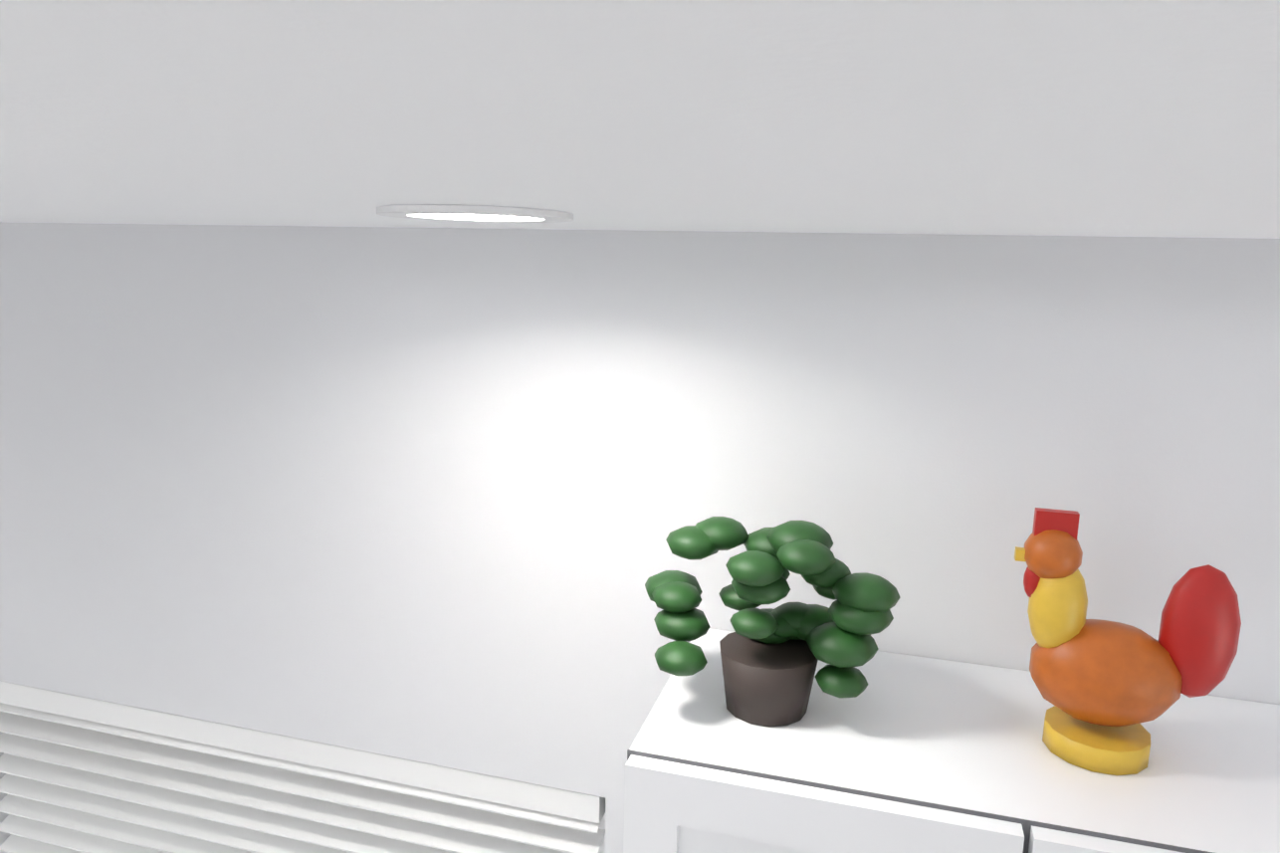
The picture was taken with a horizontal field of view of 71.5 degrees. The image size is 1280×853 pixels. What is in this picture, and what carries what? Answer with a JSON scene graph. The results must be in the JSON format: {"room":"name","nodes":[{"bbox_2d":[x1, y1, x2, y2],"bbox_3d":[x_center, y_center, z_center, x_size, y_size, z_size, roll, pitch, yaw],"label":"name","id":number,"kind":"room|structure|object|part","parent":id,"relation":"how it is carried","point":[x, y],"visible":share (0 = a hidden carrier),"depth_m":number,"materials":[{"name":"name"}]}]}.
{"room":"kitchen","nodes":[
{"label":"kitchen","id":0,"kind":"room"},
{"bbox_2d":[0,221,1279,852],"bbox_3d":[0.124,1.111,1.431,6.570,2.780,0.150,4,11,16],"label":"wall","id":1,"kind":"structure","parent":0,"point":[432,495],"depth_m":1.25,"materials":[{"name":"white paint"}]},
{"bbox_2d":[0,680,605,852],"bbox_3d":[-0.635,0.964,1.599,1.220,0.955,0.102,4,11,16],"label":"window blind","id":2,"kind":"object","parent":1,"relation":"in","point":[601,826],"depth_m":1.52,"materials":[{"name":"white plastic"}]},
{"bbox_3d":[-0.643,0.968,1.572,1.200,0.950,0.045,4,11,16],"label":"kitchen window","id":3,"kind":"part","parent":2,"relation":"part of","materials":[{"name":"white plastic"}]},
{"bbox_2d":[623,628,1279,852],"bbox_3d":[0.381,0.767,1.028,0.752,0.890,0.354,4,11,16],"label":"upper cabinet","id":4,"kind":"object","parent":1,"relation":"attached to","point":[904,753],"visible":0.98,"depth_m":0.88,"materials":[{"name":"white wood"}]},
{"bbox_2d":[644,516,900,726],"bbox_3d":[0.138,0.209,0.989,0.287,0.212,0.176,4,11,16],"label":"potted plant","id":5,"kind":"object","parent":4,"relation":"on","point":[770,657],"visible":1,"depth_m":0.95,"materials":[{"name":"green plant"}]},
{"bbox_2d":[1014,507,1241,775],"bbox_3d":[0.485,0.213,0.902,0.208,0.250,0.097,4,11,16],"label":"rooster figurine","id":6,"kind":"object","parent":4,"relation":"on","point":[1106,688],"visible":1,"depth_m":0.88,"materials":[{"name":"orange ceramic"}]},
{"bbox_2d":[0,0,1279,238],"bbox_3d":[-1.631,0.467,-3.358,7.470,0.100,9.980,4,11,16],"label":"ceiling","id":7,"kind":"structure","parent":0,"point":[1089,117],"depth_m":0.27,"materials":[{"name":"white paint"}]},
{"bbox_2d":[376,205,573,222],"bbox_3d":[-0.148,-0.192,0.807,0.176,0.006,0.176,4,11,16],"label":"recessed light","id":8,"kind":"object","parent":7,"relation":"in","point":[473,213],"visible":1,"depth_m":0.76,"materials":[{"name":"white"}]}
]}

